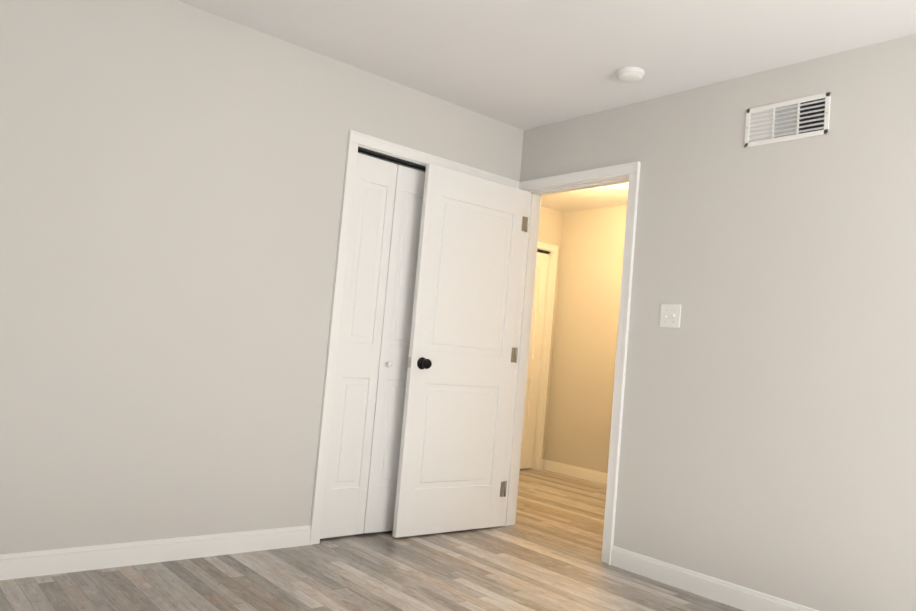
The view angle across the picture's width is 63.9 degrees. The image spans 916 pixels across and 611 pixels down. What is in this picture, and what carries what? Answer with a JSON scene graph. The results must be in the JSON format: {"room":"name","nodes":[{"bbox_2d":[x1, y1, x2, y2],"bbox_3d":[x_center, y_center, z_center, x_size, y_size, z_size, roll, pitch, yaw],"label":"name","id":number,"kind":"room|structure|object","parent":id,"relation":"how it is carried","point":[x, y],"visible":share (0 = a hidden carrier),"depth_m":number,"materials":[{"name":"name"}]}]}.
{"room":"empty bedroom","nodes":[
{"label":"empty bedroom","id":0,"kind":"room"},
{"bbox_2d":[0,0,523,553],"bbox_3d":[-1.126,-0.089,3.396,3.685,2.440,0.120,8,-5,-40],"label":"wall","id":1,"kind":"structure","parent":0,"point":[172,172],"depth_m":3.20,"materials":[{"name":"paint"}]},
{"bbox_2d":[0,525,310,579],"bbox_3d":[-1.647,1.010,2.874,2.402,0.095,0.014,8,-5,-40],"label":"baseboard","id":2,"kind":"structure","parent":1,"relation":"attached to","point":[41,563],"depth_m":3.13,"materials":[{"name":"white wood"}]},
{"bbox_2d":[320,153,424,538],"bbox_3d":[-0.196,0.250,4.142,1.132,2.000,0.071,8,-5,-40],"label":"bifold closet door","id":3,"kind":"structure","parent":1,"relation":"in","point":[368,410],"depth_m":3.93,"materials":[{"name":"white wood"}]},
{"bbox_2d":[309,130,519,544],"bbox_3d":[-0.213,0.210,4.159,1.252,2.104,0.141,8,-5,-40],"label":"trim","id":4,"kind":"structure","parent":1,"relation":"attached to","point":[368,145],"depth_m":3.75,"materials":[{"name":"white wood"}]},
{"bbox_2d":[0,468,743,610],"bbox_3d":[0.622,1.293,2.679,5.950,0.100,6.390,8,-5,-40],"label":"floor","id":5,"kind":"structure","parent":0,"point":[543,552],"depth_m":3.25,"materials":[{"name":"grey laminate"}]},
{"bbox_2d":[177,0,915,211],"bbox_3d":[0.841,-1.232,2.846,5.950,0.100,6.390,8,-5,-40],"label":"ceiling","id":6,"kind":"structure","parent":0,"point":[524,64],"depth_m":3.31,"materials":[{"name":"paint"}]},
{"bbox_2d":[616,67,644,82],"bbox_3d":[0.837,-1.116,3.564,0.136,0.038,0.136,8,-5,-40],"label":"smoke detector","id":7,"kind":"object","parent":6,"relation":"attached to","point":[630,74],"visible":1,"depth_m":3.53,"materials":[{"name":"white plastic"}]},
{"bbox_2d":[538,206,561,452],"bbox_3d":[0.094,0.211,6.334,2.010,2.440,0.120,8,-5,-40],"label":"wall","id":8,"kind":"structure","parent":0,"point":[550,224],"depth_m":6.91,"materials":[{"name":"paint"}]},
{"bbox_2d":[520,252,548,468],"bbox_3d":[0.495,0.475,6.657,0.714,2.005,0.035,8,-5,-40],"label":"hall door","id":9,"kind":"structure","parent":8,"relation":"in","point":[533,374],"depth_m":6.82,"materials":[{"name":"white wood"}]},
{"bbox_2d":[529,241,557,469],"bbox_3d":[0.495,0.436,6.663,0.847,2.104,0.141,8,-5,-40],"label":"door frame","id":10,"kind":"structure","parent":8,"relation":"attached to","point":[551,250],"depth_m":6.86,"materials":[{"name":"white wood"}]},
{"bbox_2d":[542,205,626,473],"bbox_3d":[2.013,0.337,5.720,0.135,2.440,3.540,8,-5,-40],"label":"wall","id":11,"kind":"structure","parent":0,"point":[589,243],"depth_m":6.65,"materials":[{"name":"paint"}]},
{"bbox_2d":[541,459,606,484],"bbox_3d":[1.857,1.494,5.597,0.040,0.095,3.300,8,-5,-40],"label":"baseboard","id":12,"kind":"structure","parent":11,"relation":"attached to","point":[569,470],"depth_m":6.56,"materials":[{"name":"white wood"}]},
{"bbox_2d":[520,34,915,610],"bbox_3d":[1.642,0.129,3.057,0.120,2.440,5.660,8,-5,-40],"label":"wall","id":13,"kind":"structure","parent":0,"point":[768,439],"depth_m":3.24,"materials":[{"name":"paint"}]},
{"bbox_2d":[501,161,640,564],"bbox_3d":[0.637,0.287,4.214,0.160,2.104,0.894,8,-5,-40],"label":"door frame","id":14,"kind":"structure","parent":13,"relation":"attached to","point":[628,173],"depth_m":4.29,"materials":[{"name":"white wood"}]},
{"bbox_2d":[392,163,527,537],"bbox_3d":[0.041,0.267,4.211,0.778,2.025,0.167,8,-5,-40],"label":"entry door","id":15,"kind":"structure","parent":14,"relation":"attached to","point":[463,352],"depth_m":4.16,"materials":[{"name":"white wood"}]},
{"bbox_2d":[659,304,680,327],"bbox_3d":[1.053,0.051,3.655,0.019,0.116,0.116,8,-5,-40],"label":"light switch","id":16,"kind":"object","parent":13,"relation":"attached to","point":[670,315],"visible":1,"depth_m":3.65,"materials":[{"name":"white plastic"}]},
{"bbox_2d":[610,546,817,610],"bbox_3d":[2.015,1.291,2.318,0.014,0.095,3.795,8,-5,-40],"label":"baseboard","id":17,"kind":"structure","parent":13,"relation":"attached to","point":[746,599],"depth_m":3.37,"materials":[{"name":"white wood"}]},
{"bbox_2d":[744,92,830,147],"bbox_3d":[1.478,-0.833,3.311,0.011,0.185,0.385,8,-5,-40],"label":"air vent","id":18,"kind":"object","parent":13,"relation":"in","point":[804,117],"visible":1,"depth_m":3.30,"materials":[{"name":"white plastic"}]}
]}

